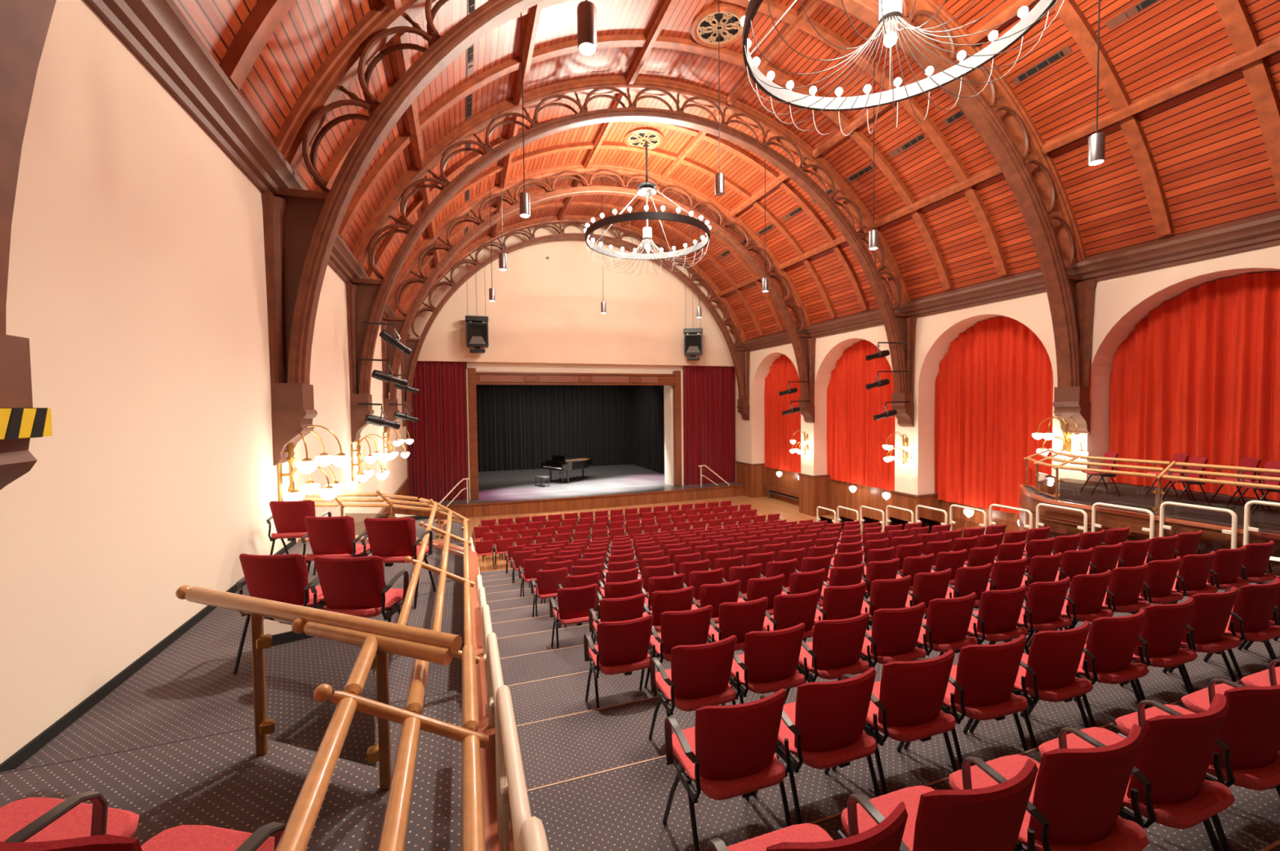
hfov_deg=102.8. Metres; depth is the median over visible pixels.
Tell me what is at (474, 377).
frame
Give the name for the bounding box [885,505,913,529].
rail
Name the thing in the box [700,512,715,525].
chair
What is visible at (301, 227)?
roof truss
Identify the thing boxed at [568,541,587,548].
chair
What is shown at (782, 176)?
ceiling purlin
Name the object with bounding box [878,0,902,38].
canister
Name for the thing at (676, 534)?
chair
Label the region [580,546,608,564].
chair
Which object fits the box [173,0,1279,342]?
ceiling
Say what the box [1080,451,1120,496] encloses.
chair
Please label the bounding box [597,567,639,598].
chair
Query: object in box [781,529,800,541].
chair
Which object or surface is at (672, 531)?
chair
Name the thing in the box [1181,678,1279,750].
chair
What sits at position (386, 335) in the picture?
spotlight
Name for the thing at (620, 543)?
chair
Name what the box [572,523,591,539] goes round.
chair
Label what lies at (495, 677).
rail
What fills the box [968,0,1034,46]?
ceiling beam
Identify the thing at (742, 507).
chair
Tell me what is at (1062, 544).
chair
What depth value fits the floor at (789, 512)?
21.75 m
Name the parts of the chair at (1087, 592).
leg, armrest, leg, frame, seat, backrest, frame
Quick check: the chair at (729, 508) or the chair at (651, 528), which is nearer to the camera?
the chair at (651, 528)
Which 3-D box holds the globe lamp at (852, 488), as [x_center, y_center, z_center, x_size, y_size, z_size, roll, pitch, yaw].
[8.123,2.375,19.142,0.635,0.255,0.260,-1,2,-19]
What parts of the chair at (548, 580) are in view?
leg, armrest, frame, leg, seat, backrest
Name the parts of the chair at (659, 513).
backrest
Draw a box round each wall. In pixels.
[0,0,408,764]
[405,362,684,499]
[408,223,735,366]
[663,385,673,484]
[734,244,1279,501]
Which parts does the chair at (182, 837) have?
armrest, backrest, seat, armrest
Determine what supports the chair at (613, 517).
on the floor at (789, 512)
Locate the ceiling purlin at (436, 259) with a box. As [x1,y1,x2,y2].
[431,240,442,277]
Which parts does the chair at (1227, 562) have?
armrest, seat, frame, backrest, frame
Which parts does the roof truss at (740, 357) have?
wall post, web panel, web panel, wall post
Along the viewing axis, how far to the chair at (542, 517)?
17.44 m
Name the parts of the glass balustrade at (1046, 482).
pane, pane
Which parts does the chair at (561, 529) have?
backrest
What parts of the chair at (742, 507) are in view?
backrest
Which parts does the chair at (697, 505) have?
backrest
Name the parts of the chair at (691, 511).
backrest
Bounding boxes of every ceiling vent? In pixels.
[465,188,469,201]
[465,226,468,235]
[466,43,474,76]
[466,93,472,120]
[466,138,471,153]
[467,0,475,14]
[716,249,729,259]
[756,223,774,235]
[781,206,802,220]
[810,187,832,203]
[845,163,875,182]
[888,133,925,157]
[942,95,987,125]
[1011,44,1071,85]
[1105,0,1159,30]
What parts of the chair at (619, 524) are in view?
backrest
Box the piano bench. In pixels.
[534,475,549,487]
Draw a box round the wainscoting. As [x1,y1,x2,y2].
[736,462,1019,542]
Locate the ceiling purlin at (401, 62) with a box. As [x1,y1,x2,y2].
[387,32,426,169]
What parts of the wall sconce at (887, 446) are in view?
lamp shade, lamp shade, lamp shade, wall plate, lamp shade, lamp shade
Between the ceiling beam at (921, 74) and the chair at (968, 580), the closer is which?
the chair at (968, 580)
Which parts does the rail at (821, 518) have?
glass pane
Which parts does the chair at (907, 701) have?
armrest, frame, leg, leg, seat, backrest, leg, frame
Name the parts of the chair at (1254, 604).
leg, leg, armrest, frame, seat, backrest, leg, frame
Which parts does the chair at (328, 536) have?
armrest, frame, leg, backrest, seat, frame, armrest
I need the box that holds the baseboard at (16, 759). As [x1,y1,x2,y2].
[0,538,296,772]
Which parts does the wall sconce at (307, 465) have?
wall plate, arm, lamp shade, arm, arm, lamp shade, lamp shade, arm, arm, arm, arm, lamp shade, lamp shade, lamp shade, lamp shade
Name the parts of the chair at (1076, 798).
armrest, leg, frame, backrest, frame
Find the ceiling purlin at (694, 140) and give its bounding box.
[661,109,723,180]
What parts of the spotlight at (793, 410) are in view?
arm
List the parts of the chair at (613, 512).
backrest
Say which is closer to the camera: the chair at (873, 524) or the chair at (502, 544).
the chair at (873, 524)
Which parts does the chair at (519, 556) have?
armrest, backrest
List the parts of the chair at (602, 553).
backrest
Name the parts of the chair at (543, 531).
backrest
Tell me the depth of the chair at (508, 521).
17.07 m
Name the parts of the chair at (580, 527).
backrest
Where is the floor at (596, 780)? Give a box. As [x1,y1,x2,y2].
[480,568,1279,850]
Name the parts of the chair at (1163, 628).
frame, seat, leg, armrest, backrest, leg, frame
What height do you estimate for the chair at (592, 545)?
0.849 m
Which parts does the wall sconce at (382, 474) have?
wall plate, arm, lamp shade, arm, lamp shade, arm, lamp shade, arm, lamp shade, lamp shade, lamp shade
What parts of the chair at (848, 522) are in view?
backrest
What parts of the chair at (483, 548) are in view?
seat, backrest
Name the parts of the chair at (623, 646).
leg, armrest, frame, leg, seat, backrest, leg, frame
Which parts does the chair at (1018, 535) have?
backrest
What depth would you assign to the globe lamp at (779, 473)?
23.45 m
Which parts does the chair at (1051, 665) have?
leg, frame, leg, leg, armrest, seat, backrest, leg, frame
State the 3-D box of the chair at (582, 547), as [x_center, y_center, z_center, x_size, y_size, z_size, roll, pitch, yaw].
[-1.526,3.125,11.693,0.554,0.849,0.517,-1,2,-19]
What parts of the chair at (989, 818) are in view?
frame, armrest, seat, backrest, frame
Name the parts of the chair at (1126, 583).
seat, frame, armrest, backrest, frame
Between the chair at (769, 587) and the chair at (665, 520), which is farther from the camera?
the chair at (665, 520)
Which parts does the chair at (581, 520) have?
backrest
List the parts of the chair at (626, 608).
leg, armrest, seat, backrest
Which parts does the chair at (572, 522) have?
backrest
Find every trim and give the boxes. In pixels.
[84,0,409,337]
[363,478,408,536]
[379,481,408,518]
[734,210,1279,351]
[735,461,937,497]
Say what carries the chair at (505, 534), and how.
on the floor at (789, 512)
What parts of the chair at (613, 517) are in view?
backrest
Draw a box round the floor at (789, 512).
[416,495,882,572]
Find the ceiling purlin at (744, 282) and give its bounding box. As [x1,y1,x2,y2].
[718,267,774,296]
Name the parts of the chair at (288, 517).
armrest, frame, leg, leg, seat, backrest, leg, armrest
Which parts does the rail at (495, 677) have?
glass pane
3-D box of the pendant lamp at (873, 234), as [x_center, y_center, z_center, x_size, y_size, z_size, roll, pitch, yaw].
[5.013,-6.079,10.951,0.180,4.535,0.180,-1,2,-19]
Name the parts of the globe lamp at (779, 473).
globe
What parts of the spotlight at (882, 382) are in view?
arm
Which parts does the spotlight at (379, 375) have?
arm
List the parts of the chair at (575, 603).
leg, armrest, frame, leg, seat, backrest, frame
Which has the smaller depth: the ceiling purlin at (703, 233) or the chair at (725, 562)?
the chair at (725, 562)
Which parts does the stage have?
panel, edge trim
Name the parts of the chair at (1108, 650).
leg, leg, frame, armrest, seat, backrest, leg, frame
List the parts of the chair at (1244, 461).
leg, leg, seat, leg, armrest, backrest, leg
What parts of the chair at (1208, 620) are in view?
armrest, leg, leg, frame, backrest, seat, leg, frame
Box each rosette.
[624,127,663,149]
[691,3,745,48]
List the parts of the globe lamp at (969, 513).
globe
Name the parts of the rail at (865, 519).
glass pane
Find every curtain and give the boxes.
[407,360,469,502]
[475,384,632,471]
[631,385,664,473]
[683,365,735,484]
[764,354,800,472]
[826,339,895,490]
[934,315,1053,515]
[1108,271,1279,500]
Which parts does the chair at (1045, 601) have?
leg, frame, armrest, leg, seat, backrest, frame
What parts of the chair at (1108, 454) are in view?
leg, leg, seat, frame, leg, backrest, leg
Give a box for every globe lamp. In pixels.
[776,471,788,476]
[848,485,863,492]
[882,492,891,499]
[963,508,978,517]
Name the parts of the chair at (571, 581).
backrest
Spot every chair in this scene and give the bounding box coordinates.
[0,791,306,850]
[0,796,139,841]
[232,553,325,673]
[266,499,331,574]
[300,515,371,575]
[309,555,408,625]
[360,516,435,608]
[471,525,489,545]
[473,539,494,569]
[479,519,495,540]
[480,531,501,561]
[490,524,507,551]
[493,537,513,569]
[496,517,512,530]
[499,529,518,559]
[504,544,526,573]
[507,522,525,536]
[510,549,536,583]
[512,515,529,528]
[513,535,533,546]
[518,528,537,543]
[518,556,549,596]
[521,545,542,553]
[525,520,542,533]
[528,551,555,587]
[529,515,546,527]
[529,542,548,548]
[530,567,568,617]
[533,533,552,545]
[536,526,555,540]
[539,546,561,555]
[539,560,573,604]
[542,519,559,532]
[545,513,562,525]
[545,543,564,551]
[549,583,599,648]
[551,532,571,542]
[551,540,569,546]
[553,553,578,566]
[554,524,573,542]
[557,571,601,627]
[558,548,581,559]
[559,518,576,532]
[561,512,577,524]
[564,544,585,553]
[567,563,604,598]
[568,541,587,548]
[570,530,589,542]
[571,556,605,578]
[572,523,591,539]
[572,537,590,546]
[575,516,592,532]
[577,511,593,524]
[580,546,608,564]
[582,550,608,577]
[583,613,657,708]
[584,542,609,569]
[586,539,609,553]
[588,528,607,541]
[588,592,645,660]
[589,522,607,539]
[591,515,609,536]
[592,510,608,523]
[593,536,610,547]
[595,577,644,612]
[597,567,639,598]
[601,559,637,583]
[603,552,634,575]
[604,547,634,568]
[606,520,623,535]
[606,527,624,542]
[606,543,632,562]
[607,508,623,529]
[607,514,625,536]
[607,540,631,557]
[608,537,630,553]
[609,534,630,548]
[622,507,637,528]
[622,512,639,533]
[622,519,639,534]
[623,525,642,540]
[630,532,649,545]
[631,537,653,552]
[632,534,651,549]
[633,541,656,559]
[633,550,663,573]
[634,545,660,566]
[636,506,651,519]
[636,555,670,582]
[637,563,675,594]
[639,511,654,525]
[639,517,655,531]
[640,524,658,537]
[641,573,684,611]
[642,586,694,655]
[644,604,714,691]
[648,634,740,738]
[651,505,665,517]
[651,530,667,537]
[653,510,669,524]
[653,533,671,545]
[654,516,671,529]
[656,535,675,545]
[657,522,675,533]
[658,538,679,550]
[662,688,791,850]
[663,542,685,556]
[665,504,679,516]
[667,546,691,563]
[668,509,683,523]
[668,551,701,574]
[670,515,685,528]
[670,528,686,536]
[673,531,690,538]
[673,559,710,587]
[674,521,690,531]
[678,533,696,542]
[679,503,693,515]
[682,536,702,547]
[683,508,697,521]
[683,567,724,604]
[685,513,701,527]
[688,527,703,534]
[688,539,710,553]
[690,520,706,529]
[691,579,741,623]
[692,502,706,519]
[693,528,709,537]
[694,543,718,560]
[697,506,711,527]
[699,531,716,541]
[699,548,730,570]
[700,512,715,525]
[705,501,718,512]
[705,518,722,529]
[705,533,724,545]
[706,525,721,532]
[706,596,769,651]
[706,801,907,850]
[708,555,743,582]
[711,506,724,518]
[711,527,727,535]
[712,537,733,551]
[715,511,729,524]
[718,500,732,511]
[719,529,736,538]
[721,517,737,528]
[721,622,808,705]
[722,541,744,557]
[722,563,762,598]
[723,524,737,530]
[724,504,737,516]
[727,532,745,542]
[728,510,743,523]
[728,545,759,565]
[729,525,745,533]
[736,515,751,526]
[737,503,751,515]
[737,534,756,547]
[737,573,784,616]
[738,527,755,536]
[740,522,755,528]
[742,508,758,522]
[742,551,774,577]
[746,537,768,553]
[747,524,763,531]
[747,529,765,539]
[751,514,766,524]
[753,666,880,823]
[756,520,770,526]
[758,525,773,533]
[760,532,779,544]
[760,558,797,591]
[761,542,786,561]
[761,588,821,640]
[765,513,781,523]
[765,522,780,528]
[768,527,786,537]
[772,519,786,524]
[772,535,793,550]
[773,547,805,572]
[776,524,791,531]
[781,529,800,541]
[781,568,825,606]
[782,520,797,527]
[783,611,871,704]
[787,525,804,534]
[789,539,812,557]
[794,521,809,529]
[795,533,817,546]
[795,554,831,585]
[799,519,813,524]
[803,528,821,539]
[804,581,868,642]
[807,524,824,532]
[808,543,834,568]
[812,520,827,532]
[814,530,839,546]
[815,536,838,558]
[819,563,866,599]
[822,521,842,531]
[823,525,841,542]
[826,550,865,580]
[830,540,862,566]
[831,648,957,794]
[835,528,861,548]
[835,533,862,553]
[837,758,1038,850]
[839,523,860,542]
[840,520,861,536]
[859,601,928,668]
[860,521,879,539]
[860,531,885,552]
[860,574,911,630]
[861,525,881,546]
[861,537,888,564]
[861,546,895,596]
[861,557,899,599]
[884,524,902,537]
[887,528,908,547]
[890,534,914,573]
[893,542,923,573]
[895,552,934,590]
[903,634,1028,769]
[904,521,922,536]
[905,568,951,618]
[909,525,929,544]
[915,531,938,555]
[915,591,977,655]
[920,538,952,568]
[930,523,951,541]
[930,548,967,585]
[939,528,962,551]
[945,562,992,608]
[949,535,978,563]
[949,723,1149,850]
[963,526,985,546]
[963,544,997,577]
[966,584,1028,653]
[968,620,1093,747]
[977,532,1003,558]
[985,523,1006,543]
[986,556,1028,603]
[991,540,1026,571]
[992,576,1072,654]
[1000,528,1027,555]
[1020,551,1062,601]
[1022,537,1055,572]
[1023,525,1050,551]
[1026,568,1113,648]
[1026,608,1149,727]
[1038,693,1235,850]
[1051,533,1080,567]
[1054,546,1093,586]
[1058,542,1122,587]
[1059,529,1105,567]
[1066,562,1150,628]
[1077,526,1129,548]
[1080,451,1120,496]
[1080,596,1197,709]
[1106,555,1183,610]
[1115,537,1151,567]
[1115,684,1279,850]
[1117,533,1178,563]
[1139,586,1241,692]
[1146,453,1191,500]
[1146,529,1203,559]
[1161,456,1210,506]
[1168,577,1279,679]
[1171,550,1217,604]
[1175,545,1249,601]
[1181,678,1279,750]
[1204,575,1279,666]
[1209,457,1264,508]
[1228,540,1276,591]
[1231,460,1279,514]
[1240,658,1279,686]
[1243,580,1279,649]
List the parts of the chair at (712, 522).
backrest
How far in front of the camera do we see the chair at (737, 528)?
13.86 m
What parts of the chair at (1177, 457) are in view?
leg, seat, leg, leg, backrest, leg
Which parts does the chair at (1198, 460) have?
leg, leg, seat, leg, frame, armrest, backrest, leg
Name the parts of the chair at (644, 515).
backrest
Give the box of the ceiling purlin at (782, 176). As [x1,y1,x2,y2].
[729,159,806,217]
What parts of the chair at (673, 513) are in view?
backrest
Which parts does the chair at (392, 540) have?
armrest, frame, backrest, seat, leg, armrest, frame, leg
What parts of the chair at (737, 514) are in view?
backrest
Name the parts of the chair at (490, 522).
backrest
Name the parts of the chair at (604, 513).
backrest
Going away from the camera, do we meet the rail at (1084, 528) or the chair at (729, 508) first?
the rail at (1084, 528)
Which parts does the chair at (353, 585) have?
frame, armrest, backrest, seat, leg, frame, armrest, leg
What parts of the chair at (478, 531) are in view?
backrest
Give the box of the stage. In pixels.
[407,463,744,519]
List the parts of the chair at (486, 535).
backrest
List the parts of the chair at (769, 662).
leg, frame, armrest, leg, seat, backrest, frame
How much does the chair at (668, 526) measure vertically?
0.849 m
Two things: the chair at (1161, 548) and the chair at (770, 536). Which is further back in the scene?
the chair at (770, 536)
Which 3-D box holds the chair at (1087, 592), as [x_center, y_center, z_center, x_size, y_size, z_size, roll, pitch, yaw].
[4.035,1.740,4.801,0.554,0.849,0.517,-1,2,-19]
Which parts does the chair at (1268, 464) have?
leg, armrest, seat, leg, leg, frame, backrest, armrest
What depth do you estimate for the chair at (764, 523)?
15.19 m
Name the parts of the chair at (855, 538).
backrest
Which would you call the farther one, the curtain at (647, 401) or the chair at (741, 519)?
the curtain at (647, 401)
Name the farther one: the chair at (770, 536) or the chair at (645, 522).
the chair at (645, 522)
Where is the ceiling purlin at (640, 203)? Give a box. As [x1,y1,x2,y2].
[620,184,659,227]
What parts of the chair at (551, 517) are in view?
backrest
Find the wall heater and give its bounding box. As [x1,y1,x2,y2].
[765,484,799,500]
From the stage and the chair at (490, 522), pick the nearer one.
the chair at (490, 522)
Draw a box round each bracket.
[367,101,380,117]
[427,33,441,47]
[441,180,449,189]
[484,146,492,154]
[529,121,539,128]
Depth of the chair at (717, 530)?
13.68 m
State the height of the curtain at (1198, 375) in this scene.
4.240 m
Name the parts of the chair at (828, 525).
backrest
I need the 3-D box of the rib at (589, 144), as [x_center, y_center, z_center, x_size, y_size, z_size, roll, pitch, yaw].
[-0.021,-6.441,16.575,15.486,5.148,0.220,-1,2,-19]
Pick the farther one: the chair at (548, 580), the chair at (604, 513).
the chair at (604, 513)
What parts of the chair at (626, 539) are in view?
backrest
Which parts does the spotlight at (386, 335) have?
arm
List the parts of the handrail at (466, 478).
rail, post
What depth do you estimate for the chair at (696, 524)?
16.38 m
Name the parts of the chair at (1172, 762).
frame, armrest, leg, seat, backrest, leg, frame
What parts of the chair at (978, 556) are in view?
backrest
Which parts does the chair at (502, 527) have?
backrest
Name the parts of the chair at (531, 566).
leg, armrest, leg, seat, backrest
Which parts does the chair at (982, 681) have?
leg, armrest, frame, leg, leg, seat, backrest, leg, frame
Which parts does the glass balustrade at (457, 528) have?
pane, pane, pane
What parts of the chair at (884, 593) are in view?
seat, armrest, frame, backrest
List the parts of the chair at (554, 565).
backrest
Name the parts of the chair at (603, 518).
backrest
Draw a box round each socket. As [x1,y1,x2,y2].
[422,276,427,283]
[578,107,587,112]
[628,103,636,107]
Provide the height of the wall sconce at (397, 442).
1.040 m
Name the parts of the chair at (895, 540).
backrest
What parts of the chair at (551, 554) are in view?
backrest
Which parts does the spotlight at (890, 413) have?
arm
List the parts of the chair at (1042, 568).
seat, armrest, backrest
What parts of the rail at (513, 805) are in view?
glass pane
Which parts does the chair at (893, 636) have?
frame, armrest, seat, backrest, frame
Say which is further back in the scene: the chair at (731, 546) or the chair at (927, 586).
the chair at (731, 546)
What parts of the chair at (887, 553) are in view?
backrest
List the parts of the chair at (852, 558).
backrest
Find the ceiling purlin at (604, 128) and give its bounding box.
[582,93,626,169]
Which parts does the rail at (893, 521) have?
glass pane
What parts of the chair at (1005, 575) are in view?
seat, backrest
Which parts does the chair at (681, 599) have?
armrest, seat, backrest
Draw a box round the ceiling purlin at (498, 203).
[491,192,505,237]
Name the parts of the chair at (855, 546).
seat, backrest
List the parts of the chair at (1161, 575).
seat, frame, backrest, frame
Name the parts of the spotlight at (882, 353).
arm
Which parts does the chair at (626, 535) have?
backrest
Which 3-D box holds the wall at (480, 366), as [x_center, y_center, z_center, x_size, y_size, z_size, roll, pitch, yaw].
[-2.057,0.390,24.367,16.560,6.560,0.550,-1,2,-19]
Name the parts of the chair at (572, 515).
backrest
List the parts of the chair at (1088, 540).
backrest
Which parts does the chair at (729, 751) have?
leg, armrest, frame, leg, seat, backrest, leg, frame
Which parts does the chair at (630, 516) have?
backrest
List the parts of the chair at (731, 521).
backrest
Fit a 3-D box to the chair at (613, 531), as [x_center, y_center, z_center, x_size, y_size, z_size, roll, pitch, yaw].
[-0.754,3.535,15.710,0.554,0.849,0.517,-1,2,-18]
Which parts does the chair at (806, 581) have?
armrest, seat, backrest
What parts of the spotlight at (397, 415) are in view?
arm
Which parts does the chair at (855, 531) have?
backrest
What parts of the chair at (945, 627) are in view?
frame, armrest, seat, backrest, frame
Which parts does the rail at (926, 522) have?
glass pane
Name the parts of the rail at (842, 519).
glass pane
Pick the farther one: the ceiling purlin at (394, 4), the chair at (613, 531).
the chair at (613, 531)
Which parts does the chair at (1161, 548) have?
backrest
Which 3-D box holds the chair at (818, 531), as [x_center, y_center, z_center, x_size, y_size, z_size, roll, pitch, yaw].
[3.790,2.721,11.566,0.554,0.849,0.517,-1,2,-21]
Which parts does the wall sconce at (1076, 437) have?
lamp shade, lamp shade, lamp shade, arm, arm, lamp shade, wall plate, arm, lamp shade, lamp shade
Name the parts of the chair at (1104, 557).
backrest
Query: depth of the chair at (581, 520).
17.04 m
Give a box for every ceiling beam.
[625,0,676,84]
[726,0,822,105]
[812,51,949,158]
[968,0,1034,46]
[1041,35,1279,153]
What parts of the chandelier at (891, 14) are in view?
bulb, bulb, bulb, bulb, bulb, bulb, bulb, bulb, bulb, bulb, bulb, bulb, bulb, bulb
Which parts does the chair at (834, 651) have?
leg, frame, armrest, seat, backrest, frame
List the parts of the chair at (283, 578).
armrest, leg, frame, backrest, seat, armrest, frame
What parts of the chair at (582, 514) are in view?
backrest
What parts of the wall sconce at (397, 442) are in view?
wall plate, lamp shade, lamp shade, lamp shade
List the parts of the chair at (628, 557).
backrest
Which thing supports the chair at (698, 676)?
on the floor at (596, 780)
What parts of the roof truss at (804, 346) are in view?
wall post, web panel, web panel, wall post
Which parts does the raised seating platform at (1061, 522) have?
moulding, moulding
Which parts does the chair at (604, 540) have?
backrest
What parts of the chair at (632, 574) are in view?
armrest, seat, backrest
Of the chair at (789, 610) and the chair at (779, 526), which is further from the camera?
the chair at (779, 526)
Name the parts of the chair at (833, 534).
backrest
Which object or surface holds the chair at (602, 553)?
on the floor at (596, 780)
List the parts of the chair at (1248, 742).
frame, armrest, seat, leg, backrest, leg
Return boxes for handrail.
[439,477,468,506]
[697,464,728,486]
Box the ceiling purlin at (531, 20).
[511,1,542,105]
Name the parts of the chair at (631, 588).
armrest, backrest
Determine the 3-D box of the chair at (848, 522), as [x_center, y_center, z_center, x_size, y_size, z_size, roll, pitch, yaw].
[5.317,2.824,13.091,0.582,0.849,0.517,-1,2,-18]
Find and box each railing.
[175,584,462,790]
[275,634,488,850]
[302,488,479,664]
[1023,448,1279,515]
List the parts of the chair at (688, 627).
leg, armrest, frame, seat, backrest, frame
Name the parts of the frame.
frieze panel, frieze panel, frieze panel, moulding, frieze panel, frieze panel, frieze panel, frieze panel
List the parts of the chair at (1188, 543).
backrest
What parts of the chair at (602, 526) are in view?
backrest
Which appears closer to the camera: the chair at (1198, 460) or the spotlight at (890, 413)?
the chair at (1198, 460)
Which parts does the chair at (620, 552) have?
backrest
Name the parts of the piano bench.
seat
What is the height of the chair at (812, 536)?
0.849 m
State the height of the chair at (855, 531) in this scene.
0.849 m
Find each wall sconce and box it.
[276,424,351,501]
[351,434,394,483]
[382,426,413,459]
[789,429,812,454]
[882,431,915,463]
[1031,414,1088,458]
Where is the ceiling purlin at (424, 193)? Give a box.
[417,174,436,238]
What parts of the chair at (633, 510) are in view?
backrest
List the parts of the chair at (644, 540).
backrest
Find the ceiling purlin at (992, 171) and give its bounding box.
[871,164,1002,228]
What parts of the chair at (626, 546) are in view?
backrest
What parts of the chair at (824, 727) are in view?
leg, armrest, frame, leg, seat, leg, backrest, leg, frame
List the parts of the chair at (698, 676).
leg, armrest, frame, leg, seat, backrest, leg, frame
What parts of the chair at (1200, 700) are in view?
seat, armrest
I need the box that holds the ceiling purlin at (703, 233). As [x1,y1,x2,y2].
[678,217,726,249]
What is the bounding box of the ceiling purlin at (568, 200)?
[557,173,585,220]
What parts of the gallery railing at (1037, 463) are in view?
post, post, post, post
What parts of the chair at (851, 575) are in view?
seat, backrest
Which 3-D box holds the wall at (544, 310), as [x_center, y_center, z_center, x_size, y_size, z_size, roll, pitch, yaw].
[-2.592,-6.057,24.034,15.721,6.360,0.950,-1,2,-19]
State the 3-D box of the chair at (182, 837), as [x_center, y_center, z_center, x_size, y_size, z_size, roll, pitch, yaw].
[-1.117,1.148,1.146,0.582,0.849,0.517,0,2,11]
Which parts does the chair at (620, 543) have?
backrest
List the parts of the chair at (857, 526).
backrest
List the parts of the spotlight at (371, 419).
arm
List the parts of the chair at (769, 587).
armrest, seat, backrest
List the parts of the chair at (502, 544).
seat, backrest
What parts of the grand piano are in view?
leg, leg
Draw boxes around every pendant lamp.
[488,191,495,301]
[498,121,506,270]
[519,12,529,217]
[577,0,596,55]
[600,194,605,313]
[696,201,701,317]
[715,0,724,195]
[762,175,768,292]
[868,37,878,249]
[1087,0,1105,165]
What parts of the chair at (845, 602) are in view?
seat, armrest, backrest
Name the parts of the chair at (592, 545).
backrest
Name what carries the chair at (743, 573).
on the floor at (596, 780)
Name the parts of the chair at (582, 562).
backrest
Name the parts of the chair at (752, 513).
backrest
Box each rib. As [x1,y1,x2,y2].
[219,0,1174,236]
[313,0,1008,276]
[337,34,952,289]
[365,119,868,310]
[380,141,836,318]
[391,184,784,330]
[398,201,763,335]
[1213,0,1279,206]
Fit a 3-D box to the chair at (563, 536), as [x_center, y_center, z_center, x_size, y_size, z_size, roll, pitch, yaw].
[-2.322,3.573,15.155,0.554,0.849,0.517,-1,2,-19]
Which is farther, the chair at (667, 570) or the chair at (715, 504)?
the chair at (715, 504)
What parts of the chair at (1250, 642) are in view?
leg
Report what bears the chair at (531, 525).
on the floor at (789, 512)
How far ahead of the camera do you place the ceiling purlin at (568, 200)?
20.15 m
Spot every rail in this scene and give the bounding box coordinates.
[476,573,482,602]
[478,586,486,642]
[481,604,492,713]
[486,631,503,835]
[496,684,531,850]
[519,815,549,850]
[816,506,835,523]
[836,506,858,531]
[859,505,884,533]
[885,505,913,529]
[915,504,947,533]
[949,504,986,533]
[989,503,1032,528]
[1035,502,1087,532]
[1091,502,1154,538]
[1159,501,1237,548]
[1243,500,1279,570]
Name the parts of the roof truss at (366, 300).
wall post, web panel, web panel, wall post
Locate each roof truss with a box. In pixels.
[0,0,56,489]
[260,0,1097,465]
[345,75,916,442]
[380,163,816,432]
[400,214,750,426]
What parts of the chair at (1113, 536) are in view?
backrest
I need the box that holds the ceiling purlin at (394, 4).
[380,0,401,10]
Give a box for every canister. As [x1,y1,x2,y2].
[642,226,652,244]
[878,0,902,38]
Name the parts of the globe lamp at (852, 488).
globe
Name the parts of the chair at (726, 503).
backrest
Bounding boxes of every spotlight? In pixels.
[357,358,407,386]
[357,402,400,429]
[361,321,412,355]
[388,403,417,422]
[391,373,418,393]
[779,381,809,395]
[782,400,810,415]
[865,342,906,360]
[865,370,908,389]
[873,400,909,420]
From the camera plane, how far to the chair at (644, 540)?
11.99 m
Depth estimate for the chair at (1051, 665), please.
3.08 m
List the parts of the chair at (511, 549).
backrest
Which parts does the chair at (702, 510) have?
backrest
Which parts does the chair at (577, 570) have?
backrest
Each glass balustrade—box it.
[344,512,463,548]
[1025,466,1275,512]
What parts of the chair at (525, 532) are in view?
backrest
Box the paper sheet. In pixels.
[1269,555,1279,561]
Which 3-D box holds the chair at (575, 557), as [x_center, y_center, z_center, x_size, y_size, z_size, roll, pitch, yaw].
[-1.449,2.845,9.755,0.554,0.849,0.517,-1,2,-19]
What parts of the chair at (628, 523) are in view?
backrest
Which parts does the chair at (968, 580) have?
armrest, seat, backrest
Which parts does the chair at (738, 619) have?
frame, armrest, seat, backrest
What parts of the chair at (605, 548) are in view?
backrest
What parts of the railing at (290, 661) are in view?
post, glass panel, post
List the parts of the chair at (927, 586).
armrest, seat, backrest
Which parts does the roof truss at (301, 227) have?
wall post, web panel, web panel, wall post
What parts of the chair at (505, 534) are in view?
backrest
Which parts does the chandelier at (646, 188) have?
rod, rod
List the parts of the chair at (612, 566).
armrest, backrest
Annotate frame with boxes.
[467,367,681,499]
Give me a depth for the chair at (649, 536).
12.95 m
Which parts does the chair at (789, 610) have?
armrest, seat, backrest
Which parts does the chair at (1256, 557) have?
frame, backrest, seat, frame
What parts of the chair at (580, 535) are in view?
backrest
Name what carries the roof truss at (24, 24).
attached to the ceiling
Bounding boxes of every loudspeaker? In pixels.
[465,253,488,353]
[683,283,702,360]
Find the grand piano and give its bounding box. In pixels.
[541,454,592,483]
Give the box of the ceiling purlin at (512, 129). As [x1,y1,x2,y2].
[498,112,519,188]
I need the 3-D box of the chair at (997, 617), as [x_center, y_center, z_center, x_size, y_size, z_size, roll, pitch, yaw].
[2.987,1.765,4.441,0.554,0.849,0.517,-1,2,-18]
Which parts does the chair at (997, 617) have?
frame, armrest, seat, backrest, frame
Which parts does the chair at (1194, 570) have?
armrest, frame, seat, backrest, frame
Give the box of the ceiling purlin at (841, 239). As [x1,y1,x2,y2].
[778,227,864,269]
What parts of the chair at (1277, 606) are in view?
leg, armrest, seat, leg, backrest, frame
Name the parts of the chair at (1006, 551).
backrest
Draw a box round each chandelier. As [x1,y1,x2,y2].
[583,141,711,275]
[740,0,1064,135]
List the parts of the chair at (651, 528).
backrest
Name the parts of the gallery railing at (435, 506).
post, post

